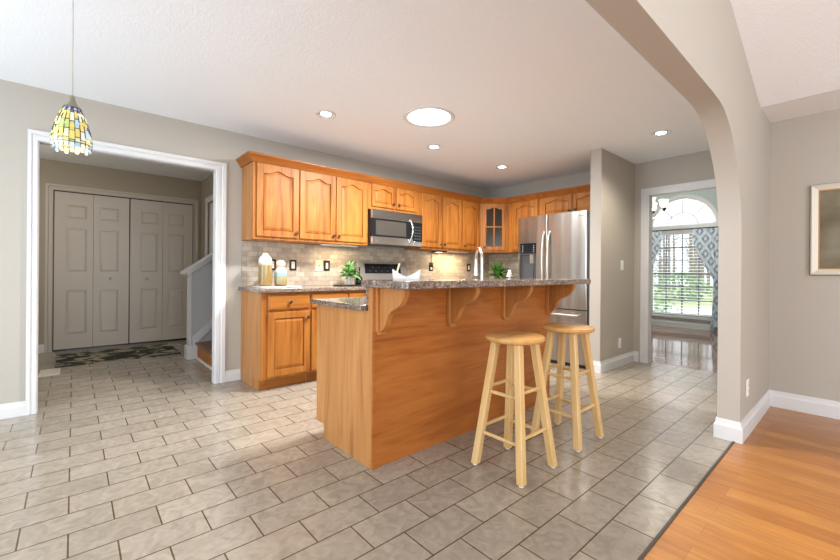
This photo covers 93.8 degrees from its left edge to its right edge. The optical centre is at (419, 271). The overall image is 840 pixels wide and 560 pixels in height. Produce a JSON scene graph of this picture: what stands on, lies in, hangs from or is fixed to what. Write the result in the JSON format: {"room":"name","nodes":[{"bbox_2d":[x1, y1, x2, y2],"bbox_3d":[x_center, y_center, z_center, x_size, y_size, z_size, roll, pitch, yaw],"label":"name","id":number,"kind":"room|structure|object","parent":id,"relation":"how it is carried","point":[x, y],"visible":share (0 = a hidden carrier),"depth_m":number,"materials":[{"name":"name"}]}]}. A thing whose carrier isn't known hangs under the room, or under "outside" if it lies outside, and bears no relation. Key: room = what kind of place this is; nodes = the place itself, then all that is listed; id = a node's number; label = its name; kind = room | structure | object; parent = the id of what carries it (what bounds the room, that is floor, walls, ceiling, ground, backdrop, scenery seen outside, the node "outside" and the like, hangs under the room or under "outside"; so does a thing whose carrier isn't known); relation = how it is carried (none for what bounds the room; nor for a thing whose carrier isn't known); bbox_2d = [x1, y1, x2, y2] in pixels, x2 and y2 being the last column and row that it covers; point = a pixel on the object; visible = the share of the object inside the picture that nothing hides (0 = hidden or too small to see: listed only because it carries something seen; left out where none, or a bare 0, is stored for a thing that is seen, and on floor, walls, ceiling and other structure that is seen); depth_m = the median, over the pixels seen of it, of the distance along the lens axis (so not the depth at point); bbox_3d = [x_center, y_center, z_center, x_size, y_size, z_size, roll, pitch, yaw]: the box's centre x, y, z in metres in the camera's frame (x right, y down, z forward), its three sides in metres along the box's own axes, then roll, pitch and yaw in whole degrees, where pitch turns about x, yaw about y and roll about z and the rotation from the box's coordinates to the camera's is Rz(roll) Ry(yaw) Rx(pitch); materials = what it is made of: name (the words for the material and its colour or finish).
{"room":"kitchen","nodes":[
{"label":"kitchen","id":0,"kind":"room"},
{"bbox_2d":[38,158,201,344],"bbox_3d":[-4.400,-0.213,5.525,5.300,2.520,0.090,0,0,-41],"label":"wall","id":1,"kind":"structure","parent":0,"point":[51,171],"depth_m":5.44,"materials":[{"name":"beige paint"}]},
{"bbox_2d":[38,344,43,352],"bbox_3d":[-5.598,0.982,4.407,2.040,0.110,0.016,0,0,-41],"label":"baseboard","id":2,"kind":"structure","parent":1,"relation":"attached to","point":[40,347],"depth_m":5.05,"materials":[{"name":"white"}]},
{"bbox_2d":[53,191,128,349],"bbox_3d":[-4.454,-0.016,5.355,0.783,2.065,0.075,0,0,-41],"label":"door","id":3,"kind":"structure","parent":1,"relation":"in","point":[91,285],"depth_m":5.34,"materials":[{"name":"beige paint"}]},
{"bbox_2d":[44,183,198,352],"bbox_3d":[-4.179,-0.047,5.647,1.755,2.190,0.020,0,0,-41],"label":"trim","id":4,"kind":"structure","parent":1,"relation":"attached to","point":[50,187],"depth_m":5.11,"materials":[{"name":"beige paint"}]},
{"bbox_2d":[52,190,192,351],"bbox_3d":[-4.183,-0.009,5.651,1.605,2.115,0.008,0,0,-41],"label":"trim","id":5,"kind":"structure","parent":1,"relation":"attached to","point":[128,343],"depth_m":5.50,"materials":[{"name":"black wood"}]},
{"bbox_2d":[129,199,192,342],"bbox_3d":[-3.854,-0.011,5.884,0.784,2.065,0.075,0,0,-41],"label":"door","id":6,"kind":"structure","parent":1,"relation":"in","point":[160,232],"depth_m":5.86,"materials":[{"name":"beige paint"}]},
{"bbox_2d":[40,144,212,180],"bbox_3d":[-3.454,-1.486,4.463,5.300,0.080,2.920,0,0,-41],"label":"ceiling","id":7,"kind":"structure","parent":0,"point":[46,152],"depth_m":5.29,"materials":[{"name":"white paint"}]},
{"bbox_2d":[191,260,212,345],"bbox_3d":[-2.654,0.362,4.968,0.440,1.398,0.100,0,0,-41],"label":"wall","id":8,"kind":"structure","parent":0,"point":[202,278],"depth_m":4.87,"materials":[{"name":"grey paint"}]},
{"bbox_2d":[180,252,212,275],"bbox_3d":[-2.684,-0.167,4.938,0.530,0.431,0.220,0,0,-41],"label":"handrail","id":9,"kind":"structure","parent":8,"relation":"attached to","point":[209,257],"depth_m":4.82,"materials":[{"name":"white wood"}]},
{"bbox_2d":[184,273,211,359],"bbox_3d":[-2.667,0.525,4.951,0.490,1.071,0.160,0,0,-41],"label":"trim","id":10,"kind":"structure","parent":8,"relation":"attached to","point":[190,352],"depth_m":4.79,"materials":[{"name":"white wood"}]},
{"bbox_2d":[201,174,212,258],"bbox_3d":[-2.966,-0.202,5.742,0.100,2.520,1.480,0,0,-41],"label":"wall","id":11,"kind":"structure","parent":0,"point":[207,184],"depth_m":6.11,"materials":[{"name":"beige paint"}]},
{"bbox_2d":[205,194,212,255],"bbox_3d":[-2.913,-0.032,5.590,0.020,2.180,1.120,0,0,-41],"label":"trim","id":12,"kind":"structure","parent":11,"relation":"attached to","point":[210,198],"depth_m":5.96,"materials":[{"name":"white"}]},
{"bbox_2d":[209,202,212,253],"bbox_3d":[-2.880,0.009,5.620,0.050,2.090,0.950,0,0,-41],"label":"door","id":13,"kind":"structure","parent":11,"relation":"in","point":[211,204],"depth_m":5.88,"materials":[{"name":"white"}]},
{"bbox_2d":[0,79,488,403],"bbox_3d":[-1.599,-0.191,4.108,7.630,2.520,0.080,0,0,-41],"label":"wall","id":14,"kind":"structure","parent":0,"point":[23,107],"depth_m":3.62,"materials":[{"name":"beige paint"}]},
{"bbox_2d":[0,401,25,419],"bbox_3d":[-3.681,1.000,2.231,2.039,0.105,0.016,0,0,-41],"label":"baseboard","id":15,"kind":"structure","parent":14,"relation":"attached to","point":[15,409],"depth_m":2.86,"materials":[{"name":"white"}]},
{"bbox_2d":[25,129,226,415],"bbox_3d":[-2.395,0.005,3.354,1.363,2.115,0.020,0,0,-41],"label":"trim","id":16,"kind":"structure","parent":14,"relation":"attached to","point":[34,136],"depth_m":3.20,"materials":[{"name":"white"}]},
{"bbox_2d":[225,369,240,381],"bbox_3d":[-1.839,1.015,3.854,0.145,0.105,0.016,0,0,-41],"label":"baseboard","id":17,"kind":"structure","parent":14,"relation":"attached to","point":[230,375],"depth_m":3.85,"materials":[{"name":"white"}]},
{"bbox_2d":[241,161,298,242],"bbox_3d":[-1.484,-0.678,3.920,0.449,0.735,0.366,0,0,-41],"label":"upper cabinet","id":18,"kind":"object","parent":14,"relation":"attached to","point":[270,193],"visible":1,"depth_m":3.79,"materials":[{"name":"brown wood"}]},
{"bbox_2d":[236,151,589,203],"bbox_3d":[0.080,-1.059,4.827,4.163,0.076,1.492,0,0,-16],"label":"crown molding","id":19,"kind":"structure","parent":18,"relation":"attached to","point":[248,157],"depth_m":4.65,"materials":[{"name":"brown wood"}]},
{"bbox_2d":[272,259,275,269],"bbox_3d":[-1.541,-0.075,4.099,0.078,0.118,0.009,0,0,-41],"label":"wall outlet","id":20,"kind":"object","parent":14,"relation":"attached to","point":[273,260],"visible":0.44,"depth_m":4.11,"materials":[{"name":"brown metal"}]},
{"bbox_2d":[289,260,296,270],"bbox_3d":[-1.372,-0.074,4.247,0.078,0.118,0.009,0,0,-41],"label":"wall outlet","id":21,"kind":"object","parent":14,"relation":"attached to","point":[292,263],"visible":1,"depth_m":4.24,"materials":[{"name":"brown metal"}]},
{"bbox_2d":[315,260,322,270],"bbox_3d":[-1.143,-0.072,4.449,0.090,0.118,0.010,0,0,-41],"label":"wall plate","id":22,"kind":"object","parent":14,"relation":"attached to","point":[318,263],"visible":1,"depth_m":4.45,"materials":[{"name":"beige"}]},
{"bbox_2d":[324,261,329,270],"bbox_3d":[-1.070,-0.072,4.513,0.078,0.118,0.011,0,0,-41],"label":"wall switch","id":23,"kind":"object","parent":14,"relation":"attached to","point":[326,263],"visible":1,"depth_m":4.51,"materials":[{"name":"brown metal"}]},
{"bbox_2d":[290,170,367,245],"bbox_3d":[-1.003,-0.674,4.345,0.832,0.735,0.366,0,0,-41],"label":"upper cabinet","id":24,"kind":"object","parent":14,"relation":"attached to","point":[332,209],"visible":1,"depth_m":4.20,"materials":[{"name":"brown wood"}]},
{"bbox_2d":[320,244,357,246],"bbox_3d":[-0.908,-0.297,4.436,0.440,0.014,0.060,0,0,-41],"label":"light","id":25,"kind":"object","parent":24,"relation":"attached to","point":[320,244],"visible":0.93,"depth_m":4.40,"materials":[{"name":"white plastic"}]},
{"bbox_2d":[368,183,419,214],"bbox_3d":[-0.388,-0.881,4.884,0.799,0.310,0.366,0,0,-41],"label":"upper cabinet","id":26,"kind":"object","parent":14,"relation":"attached to","point":[381,197],"visible":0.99,"depth_m":4.74,"materials":[{"name":"brown wood"}]},
{"bbox_2d":[367,209,421,247],"bbox_3d":[-0.366,-0.521,4.834,0.765,0.400,0.455,0,0,-41],"label":"microwave","id":27,"kind":"object","parent":26,"relation":"attached to","point":[386,228],"visible":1,"depth_m":4.68,"materials":[{"name":"silver metal"}]},
{"bbox_2d":[404,192,461,251],"bbox_3d":[0.200,-0.664,5.405,0.773,0.735,0.366,0,0,-41],"label":"upper cabinet","id":28,"kind":"object","parent":14,"relation":"attached to","point":[441,216],"visible":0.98,"depth_m":5.26,"materials":[{"name":"brown wood"}]},
{"bbox_2d":[431,251,446,266],"bbox_3d":[0.252,-0.183,5.562,0.190,0.225,0.176,0,0,-41],"label":"light","id":29,"kind":"object","parent":28,"relation":"attached to","point":[431,251],"visible":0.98,"depth_m":5.57,"materials":[{"name":"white plastic"}]},
{"bbox_2d":[455,200,479,252],"bbox_3d":[0.646,-0.661,5.797,0.413,0.735,0.366,0,0,-41],"label":"upper cabinet","id":30,"kind":"object","parent":14,"relation":"attached to","point":[470,235],"visible":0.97,"depth_m":5.67,"materials":[{"name":"brown wood"}]},
{"bbox_2d":[472,204,514,253],"bbox_3d":[1.111,-0.657,6.045,0.611,0.735,0.609,0,0,-41],"label":"upper cabinet","id":31,"kind":"object","parent":14,"relation":"attached to","point":[493,217],"visible":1,"depth_m":5.81,"materials":[{"name":"brown wood"}]},
{"bbox_2d":[0,0,709,189],"bbox_3d":[-0.429,-1.392,2.791,7.630,0.060,3.590,0,0,-41],"label":"ceiling","id":32,"kind":"structure","parent":0,"point":[530,87],"depth_m":2.71,"materials":[{"name":"white paint"}]},
{"bbox_2d":[50,0,92,154],"bbox_3d":[-1.626,-0.967,1.839,0.150,0.809,0.148,0,0,-41],"label":"pendant lamp","id":33,"kind":"object","parent":32,"relation":"hanging from","point":[70,131],"visible":1,"depth_m":1.81,"materials":[{"name":"multicoloured glass"}]},
{"bbox_2d":[315,110,335,118],"bbox_3d":[-0.813,-1.361,3.394,0.176,0.008,0.176,0,0,-41],"label":"recessed light","id":34,"kind":"object","parent":32,"relation":"in","point":[327,114],"visible":1,"depth_m":3.40,"materials":[{"name":"white"}]},
{"bbox_2d":[403,107,454,127],"bbox_3d":[0.080,-1.352,3.446,0.452,0.012,0.452,0,0,-41],"label":"skylight","id":35,"kind":"object","parent":32,"relation":"attached to","point":[426,117],"visible":1,"depth_m":3.43,"materials":[{"name":"white"}]},
{"bbox_2d":[408,109,449,124],"bbox_3d":[0.080,-1.352,3.446,0.368,0.009,0.368,0,0,-41],"label":"diffuser","id":36,"kind":"object","parent":35,"relation":"attached to","point":[418,116],"depth_m":3.43,"materials":[{"name":"white"}]},
{"bbox_2d":[426,144,441,149],"bbox_3d":[0.152,-1.353,4.266,0.176,0.008,0.176,0,0,-41],"label":"recessed light","id":37,"kind":"object","parent":32,"relation":"in","point":[434,146],"visible":1,"depth_m":4.27,"materials":[{"name":"white"}]},
{"bbox_2d":[495,165,508,168],"bbox_3d":[1.055,-1.346,5.052,0.176,0.008,0.176,0,0,-41],"label":"recessed light","id":38,"kind":"object","parent":32,"relation":"in","point":[499,166],"visible":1,"depth_m":5.05,"materials":[{"name":"white"}]},
{"bbox_2d":[651,130,671,136],"bbox_3d":[2.323,-1.336,3.788,0.176,0.008,0.176,0,0,-41],"label":"recessed light","id":39,"kind":"object","parent":32,"relation":"in","point":[661,132],"visible":1,"depth_m":3.79,"materials":[{"name":"white"}]},
{"bbox_2d":[0,325,839,559],"bbox_3d":[1.193,1.116,3.325,12.400,0.050,10.800,0,0,-41],"label":"floor","id":40,"kind":"structure","parent":0,"point":[148,458],"depth_m":2.05,"materials":[{"name":"tile"}]},
{"bbox_2d":[38,368,60,377],"bbox_3d":[-3.846,1.043,4.083,0.160,0.016,0.340,0,0,-41],"label":"floor vent","id":41,"kind":"object","parent":40,"relation":"in","point":[56,371],"visible":1,"depth_m":4.05,"materials":[{"name":"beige metal"}]},
{"bbox_2d":[55,344,180,367],"bbox_3d":[-3.829,1.047,5.017,1.200,0.008,0.860,0,0,-41],"label":"door mat","id":42,"kind":"object","parent":40,"relation":"on","point":[99,356],"visible":1,"depth_m":4.95,"materials":[{"name":"fabric"}]},
{"bbox_2d":[195,341,211,369],"bbox_3d":[-1.905,0.467,5.043,1.585,1.200,0.720,0,0,-41],"label":"staircase","id":43,"kind":"structure","parent":40,"relation":"on","point":[204,349],"depth_m":4.55,"materials":[{"name":"brown wood"}]},
{"bbox_2d":[240,291,309,390],"bbox_3d":[-1.408,0.629,3.833,0.464,0.884,0.611,0,0,-41],"label":"base cabinet","id":44,"kind":"object","parent":40,"relation":"on","point":[275,327],"visible":0.98,"depth_m":3.63,"materials":[{"name":"brown wood"}]},
{"bbox_2d":[306,290,365,381],"bbox_3d":[-0.923,0.632,4.261,0.826,0.884,0.611,0,0,-41],"label":"base cabinet","id":45,"kind":"object","parent":40,"relation":"on","point":[312,375],"visible":0.13,"depth_m":3.82,"materials":[{"name":"brown wood"}]},
{"bbox_2d":[238,285,365,292],"bbox_3d":[-1.104,0.171,4.099,1.325,0.035,0.610,0,0,-41],"label":"countertop","id":46,"kind":"structure","parent":45,"relation":"on","point":[315,288],"depth_m":3.77,"materials":[{"name":"stone"}]},
{"bbox_2d":[252,285,301,287],"bbox_3d":[-1.414,0.144,3.887,0.420,0.012,0.300,0,0,-41],"label":"serving tray","id":47,"kind":"object","parent":46,"relation":"on","point":[272,286],"visible":0.92,"depth_m":3.76,"materials":[{"name":"beige stone"}]},
{"bbox_2d":[258,253,271,285],"bbox_3d":[-1.508,-0.023,3.829,0.128,0.321,0.128,0,0,-41],"label":"ceramic jar","id":48,"kind":"object","parent":47,"relation":"on","point":[265,261],"visible":0.91,"depth_m":3.78,"materials":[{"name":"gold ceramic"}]},
{"bbox_2d":[274,260,286,285],"bbox_3d":[-1.386,0.010,3.910,0.120,0.257,0.120,0,0,-41],"label":"ceramic jar","id":49,"kind":"object","parent":47,"relation":"on","point":[280,275],"visible":1,"depth_m":3.87,"materials":[{"name":"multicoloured ceramic"}]},
{"bbox_2d":[333,284,360,285],"bbox_3d":[-0.782,0.149,4.456,0.340,0.012,0.200,0,0,-41],"label":"tray","id":50,"kind":"object","parent":46,"relation":"on","point":[337,284],"visible":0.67,"depth_m":4.40,"materials":[{"name":"black plastic"}]},
{"bbox_2d":[339,260,360,284],"bbox_3d":[-0.781,0.001,4.412,0.310,0.281,0.295,0,0,17],"label":"potted plant","id":51,"kind":"object","parent":50,"relation":"on","point":[348,271],"visible":1,"depth_m":4.39,"materials":[{"name":"green plant"}]},
{"bbox_2d":[355,267,362,283],"bbox_3d":[-0.709,0.050,4.574,0.092,0.210,0.092,0,0,-41],"label":"pot","id":52,"kind":"object","parent":50,"relation":"on","point":[357,280],"visible":0.52,"depth_m":4.54,"materials":[{"name":"black"}]},
{"bbox_2d":[354,261,406,283],"bbox_3d":[-0.287,0.447,4.755,0.762,1.145,0.684,0,0,-41],"label":"range","id":53,"kind":"object","parent":40,"relation":"on","point":[369,270],"visible":0.1,"depth_m":4.90,"materials":[{"name":"silver metal"}]},
{"bbox_2d":[316,284,574,469],"bbox_3d":[0.287,0.586,2.902,1.833,0.996,0.887,0,0,-41],"label":"kitchen island","id":54,"kind":"object","parent":40,"relation":"on","point":[400,377],"visible":0.83,"depth_m":2.43,"materials":[{"name":"brown wood"}]},
{"bbox_2d":[310,297,367,310],"bbox_3d":[0.180,0.204,3.027,1.895,0.032,0.621,0,0,-41],"label":"island countertop","id":55,"kind":"structure","parent":54,"relation":"on","point":[353,303],"depth_m":2.43,"materials":[{"name":"stone"}]},
{"bbox_2d":[474,247,482,278],"bbox_3d":[0.505,-0.005,3.173,0.108,0.392,0.235,0,0,-4],"label":"faucet","id":56,"kind":"object","parent":55,"relation":"on","point":[478,249],"visible":0.69,"depth_m":3.17,"materials":[{"name":"silver metal"}]},
{"bbox_2d":[361,278,590,289],"bbox_3d":[0.525,0.070,2.667,1.945,0.040,0.397,0,0,-41],"label":"island countertop","id":57,"kind":"structure","parent":54,"relation":"on","point":[422,283],"depth_m":2.19,"materials":[{"name":"stone"}]},
{"bbox_2d":[392,269,420,279],"bbox_3d":[-0.078,0.015,2.251,0.160,0.065,0.066,0,0,-1],"label":"dish","id":58,"kind":"object","parent":57,"relation":"on","point":[396,276],"visible":0.88,"depth_m":2.22,"materials":[{"name":"white ceramic"}]},
{"bbox_2d":[471,331,557,487],"bbox_3d":[0.529,0.719,2.200,0.342,0.735,0.342,0,0,-41],"label":"bar stool","id":59,"kind":"object","parent":40,"relation":"on","point":[515,341],"visible":1,"depth_m":2.17,"materials":[{"name":"brown wood"}]},
{"bbox_2d":[518,210,589,367],"bbox_3d":[1.847,0.196,4.963,0.870,1.778,0.944,0,0,-41],"label":"refrigerator","id":60,"kind":"object","parent":40,"relation":"on","point":[557,245],"visible":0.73,"depth_m":4.61,"materials":[{"name":"grey metal"}]},
{"bbox_2d":[530,323,603,451],"bbox_3d":[0.975,0.722,2.600,0.342,0.735,0.342,0,0,-41],"label":"bar stool","id":61,"kind":"object","parent":40,"relation":"on","point":[563,329],"visible":0.91,"depth_m":2.57,"materials":[{"name":"brown wood"}]},
{"bbox_2d":[637,441,734,559],"bbox_3d":[0.012,1.105,0.763,5.440,0.054,0.012,0,0,-41],"label":"trim","id":62,"kind":"structure","parent":40,"relation":"on","point":[703,479],"depth_m":1.81,"materials":[{"name":"brown"}]},
{"bbox_2d":[489,150,714,361],"bbox_3d":[2.371,-0.159,5.181,0.160,2.520,3.580,0,0,-41],"label":"wall","id":63,"kind":"structure","parent":0,"point":[698,166],"depth_m":4.84,"materials":[{"name":"beige paint"}]},
{"bbox_2d":[508,199,539,252],"bbox_3d":[1.576,-0.653,5.701,0.369,0.735,0.515,0,0,-41],"label":"upper cabinet","id":64,"kind":"object","parent":63,"relation":"attached to","point":[529,208],"visible":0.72,"depth_m":5.68,"materials":[{"name":"brown wood"}]},
{"bbox_2d":[539,191,589,214],"bbox_3d":[2.065,-0.867,5.148,0.369,0.300,0.955,0,0,-41],"label":"upper cabinet","id":65,"kind":"object","parent":63,"relation":"attached to","point":[577,201],"visible":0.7,"depth_m":5.11,"materials":[{"name":"brown wood"}]},
{"bbox_2d":[640,179,715,362],"bbox_3d":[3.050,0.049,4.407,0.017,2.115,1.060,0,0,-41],"label":"trim","id":66,"kind":"structure","parent":63,"relation":"attached to","point":[704,183],"depth_m":4.76,"materials":[{"name":"white"}]},
{"bbox_2d":[589,148,634,361],"bbox_3d":[2.266,-0.120,4.609,0.927,2.440,0.120,0,0,-41],"label":"wall","id":67,"kind":"structure","parent":0,"point":[612,177],"depth_m":4.44,"materials":[{"name":"beige paint"}]},
{"bbox_2d":[593,351,638,373],"bbox_3d":[2.266,1.038,4.586,0.952,0.125,0.153,0,0,-39],"label":"baseboard","id":68,"kind":"structure","parent":67,"relation":"attached to","point":[615,362],"depth_m":4.49,"materials":[{"name":"white"}]},
{"bbox_2d":[618,338,620,347],"bbox_3d":[2.335,0.831,4.588,0.072,0.115,0.009,0,0,-41],"label":"wall outlet","id":69,"kind":"object","parent":67,"relation":"attached to","point":[619,339],"visible":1,"depth_m":4.57,"materials":[{"name":"white plastic"}]},
{"bbox_2d":[621,260,623,269],"bbox_3d":[2.380,-0.079,4.621,0.072,0.115,0.011,0,0,-41],"label":"wall switch","id":70,"kind":"object","parent":67,"relation":"attached to","point":[622,261],"visible":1,"depth_m":4.62,"materials":[{"name":"white plastic"}]},
{"bbox_2d":[585,0,769,421],"bbox_3d":[0.709,-0.913,1.405,7.510,4.000,0.120,0,0,-41],"label":"wall","id":71,"kind":"structure","parent":0,"point":[696,46],"depth_m":2.53,"materials":[{"name":"beige paint"}]},
{"bbox_2d":[746,378,748,396],"bbox_3d":[2.220,0.785,2.661,0.072,0.115,0.009,0,0,-41],"label":"wall outlet","id":72,"kind":"object","parent":71,"relation":"attached to","point":[747,380],"visible":1,"depth_m":2.65,"materials":[{"name":"white plastic"}]},
{"bbox_2d":[652,189,717,317],"bbox_3d":[5.662,-0.373,7.585,0.120,3.000,4.900,0,0,-41],"label":"wall","id":73,"kind":"structure","parent":0,"point":[710,195],"depth_m":7.68,"materials":[{"name":"grey paint"}]},
{"bbox_2d":[651,313,710,322],"bbox_3d":[5.246,0.934,7.909,0.120,0.100,1.320,0,0,-41],"label":"trim","id":74,"kind":"structure","parent":73,"relation":"attached to","point":[655,316],"depth_m":7.88,"materials":[{"name":"white"}]},
{"bbox_2d":[651,197,715,317],"bbox_3d":[5.322,-0.311,7.967,0.056,2.390,1.140,0,0,-41],"label":"window","id":75,"kind":"structure","parent":73,"relation":"in","point":[687,211],"depth_m":7.96,"materials":[{"name":"white"}]},
{"bbox_2d":[652,231,713,316],"bbox_3d":[5.284,0.027,7.936,0.038,1.665,1.130,0,0,-41],"label":"window blind","id":76,"kind":"object","parent":75,"relation":"attached to","point":[690,232],"visible":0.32,"depth_m":7.93,"materials":[{"name":"white"}]},
{"bbox_2d":[651,318,717,330],"bbox_3d":[5.599,1.057,7.540,0.016,0.140,4.700,0,0,-41],"label":"baseboard","id":77,"kind":"structure","parent":73,"relation":"attached to","point":[660,322],"depth_m":7.90,"materials":[{"name":"white wood"}]},
{"bbox_2d":[654,199,714,226],"bbox_3d":[5.350,-1.205,7.986,0.001,0.540,1.080,0,0,-41],"label":"arched window","id":78,"kind":"structure","parent":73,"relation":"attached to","point":[705,215],"depth_m":7.96,"materials":[{"name":"white glass"}]},
{"bbox_2d":[652,194,717,232],"bbox_3d":[5.271,-0.316,7.922,0.020,2.480,1.280,0,0,-41],"label":"trim","id":79,"kind":"structure","parent":73,"relation":"attached to","point":[686,195],"depth_m":7.84,"materials":[{"name":"white"}]},
{"bbox_2d":[652,226,717,231],"bbox_3d":[5.230,-0.851,7.881,0.100,0.021,1.440,0,0,-41],"label":"curtain rod","id":80,"kind":"object","parent":73,"relation":"attached to","point":[715,226],"visible":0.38,"depth_m":7.78,"materials":[{"name":"brown metal"}]},
{"bbox_2d":[652,231,661,266],"bbox_3d":[4.861,0.123,8.229,0.047,1.935,0.360,0,0,-41],"label":"curtain","id":81,"kind":"object","parent":80,"relation":"hanging from","point":[656,236],"visible":0.17,"depth_m":8.18,"materials":[{"name":"blue fabric"}]},
{"bbox_2d":[691,227,718,329],"bbox_3d":[5.473,0.128,7.535,0.047,1.935,0.470,0,0,-41],"label":"curtain","id":82,"kind":"object","parent":80,"relation":"hanging from","point":[705,240],"visible":0.86,"depth_m":7.46,"materials":[{"name":"blue fabric"}]},
{"bbox_2d":[730,0,839,122],"bbox_3d":[1.549,-1.814,-0.720,7.550,1.136,4.290,0,0,-41],"label":"ceiling","id":83,"kind":"structure","parent":0,"point":[792,47],"depth_m":2.49,"materials":[{"name":"white paint"}]},
{"bbox_2d":[768,109,839,401],"bbox_3d":[4.343,-0.103,1.713,0.120,2.440,4.230,0,0,-41],"label":"wall","id":84,"kind":"structure","parent":0,"point":[804,309],"depth_m":3.12,"materials":[{"name":"beige paint"}]},
{"bbox_2d":[713,389,839,443],"bbox_3d":[4.061,1.049,1.746,2.006,0.130,4.240,0,0,-41],"label":"baseboard","id":85,"kind":"structure","parent":84,"relation":"attached to","point":[738,432],"depth_m":2.98,"materials":[{"name":"white"}]},
{"bbox_2d":[809,182,839,275],"bbox_3d":[3.249,-0.324,2.845,0.026,0.709,0.612,0,0,-41],"label":"framed picture","id":86,"kind":"object","parent":84,"relation":"attached to","point":[824,233],"visible":1,"depth_m":3.01,"materials":[{"name":"beige wood"}]},
{"bbox_3d":[4.215,-1.925,6.299,3.970,0.080,4.900,0,0,-41],"label":"ceiling","id":87,"kind":"structure","parent":0,"visible":0},
{"bbox_2d":[652,197,668,219],"bbox_3d":[3.630,-1.354,6.481,0.802,1.070,0.799,0,0,-41],"label":"chandelier","id":88,"kind":"object","parent":87,"relation":"hanging from","point":[664,203],"visible":0.17,"depth_m":6.27,"materials":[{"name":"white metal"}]},
{"bbox_3d":[0.414,0.643,5.439,1.160,0.884,0.611,0,0,-41],"label":"base cabinet","id":89,"kind":"object","parent":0,"visible":0},
{"bbox_3d":[0.824,0.186,5.459,1.808,0.035,1.119,0,0,-41],"label":"countertop","id":90,"kind":"structure","parent":89,"relation":"on","visible":0},
{"bbox_3d":[1.220,0.164,5.874,0.200,0.015,0.400,0,0,-41],"label":"tray","id":91,"kind":"object","parent":90,"relation":"on","visible":0},
{"bbox_2d":[483,260,513,278],"bbox_3d":[1.183,-0.016,5.917,0.552,0.342,0.554,0,0,-41],"label":"potted plant","id":92,"kind":"object","parent":91,"relation":"on","point":[497,271],"visible":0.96,"depth_m":5.88,"materials":[{"name":"green plant"}]},
{"label":"outside","id":93,"kind":"structure","parent":0,"visible":0},
{"bbox_2d":[654,285,712,308],"bbox_3d":[22.688,1.513,26.666,50.680,0.100,60.000,0,0,-41],"label":"ground","id":94,"kind":"structure","parent":93,"point":[692,304],"depth_m":18.08,"materials":[{"name":"green plant"}]},
{"bbox_2d":[654,213,667,291],"bbox_3d":[16.613,-1.604,27.286,1.178,6.039,1.277,0,0,19],"label":"bare tree","id":95,"kind":"object","parent":94,"relation":"on","point":[660,257],"visible":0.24,"depth_m":27.20,"materials":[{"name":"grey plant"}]},
{"bbox_2d":[654,274,671,296],"bbox_3d":[10.641,0.524,18.934,2.362,1.685,2.447,0,0,-41],"label":"shrub","id":96,"kind":"object","parent":94,"relation":"on","point":[662,289],"visible":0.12,"depth_m":18.34,"materials":[{"name":"green plant"}]},
{"bbox_2d":[655,235,671,290],"bbox_3d":[18.164,-2.289,29.247,1.301,7.434,1.158,0,0,37],"label":"bare tree","id":97,"kind":"object","parent":94,"relation":"on","point":[664,238],"visible":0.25,"depth_m":29.20,"materials":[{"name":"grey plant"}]},
{"bbox_2d":[660,210,673,289],"bbox_3d":[19.602,-2.024,30.988,1.178,6.928,1.287,0,0,-41],"label":"bare tree","id":98,"kind":"object","parent":94,"relation":"on","point":[668,238],"visible":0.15,"depth_m":30.86,"materials":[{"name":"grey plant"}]},
{"bbox_2d":[667,235,679,282],"bbox_3d":[21.207,-2.082,32.790,1.147,7.069,1.184,0,0,18],"label":"bare tree","id":99,"kind":"object","parent":94,"relation":"on","point":[673,251],"visible":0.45,"depth_m":32.74,"materials":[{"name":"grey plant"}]},
{"bbox_2d":[655,274,712,299],"bbox_3d":[13.156,0.696,19.772,3.140,1.462,3.118,0,0,-41],"label":"shrub","id":100,"kind":"object","parent":94,"relation":"on","point":[694,297],"visible":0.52,"depth_m":19.32,"materials":[{"name":"green plant"}]},
{"bbox_2d":[678,199,700,295],"bbox_3d":[15.216,-1.552,22.068,1.224,5.915,1.260,0,0,-13],"label":"bare tree","id":101,"kind":"object","parent":94,"relation":"on","point":[691,280],"visible":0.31,"depth_m":22.00,"materials":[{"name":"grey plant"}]},
{"bbox_2d":[684,199,703,294],"bbox_3d":[16.648,-1.801,23.769,1.074,6.433,1.251,0,0,-41],"label":"bare tree","id":102,"kind":"object","parent":94,"relation":"on","point":[693,199],"visible":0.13,"depth_m":23.67,"materials":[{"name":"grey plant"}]},
{"bbox_2d":[692,201,706,292],"bbox_3d":[19.495,-2.204,27.378,1.206,7.288,1.231,0,0,-41],"label":"bare tree","id":103,"kind":"object","parent":94,"relation":"on","point":[701,271],"visible":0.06,"depth_m":27.22,"materials":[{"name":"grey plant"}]},
{"bbox_2d":[704,270,710,290],"bbox_3d":[22.695,-2.296,31.114,1.132,7.520,1.238,0,0,16],"label":"bare tree","id":104,"kind":"object","parent":94,"relation":"on","point":[708,276],"visible":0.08,"depth_m":30.94,"materials":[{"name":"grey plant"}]},
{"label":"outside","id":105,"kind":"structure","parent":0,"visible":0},
{"bbox_2d":[654,306,711,314],"bbox_3d":[7.910,1.320,10.978,7.600,0.050,14.000,0,0,-41],"label":"patio","id":106,"kind":"structure","parent":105,"point":[691,310],"depth_m":13.30,"materials":[{"name":"white concrete"}]},
{"bbox_2d":[654,296,678,311],"bbox_3d":[6.616,0.976,11.544,1.824,0.676,1.718,0,0,-41],"label":"shrub","id":107,"kind":"object","parent":106,"relation":"on","point":[656,302],"visible":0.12,"depth_m":11.12,"materials":[{"name":"green plant"}]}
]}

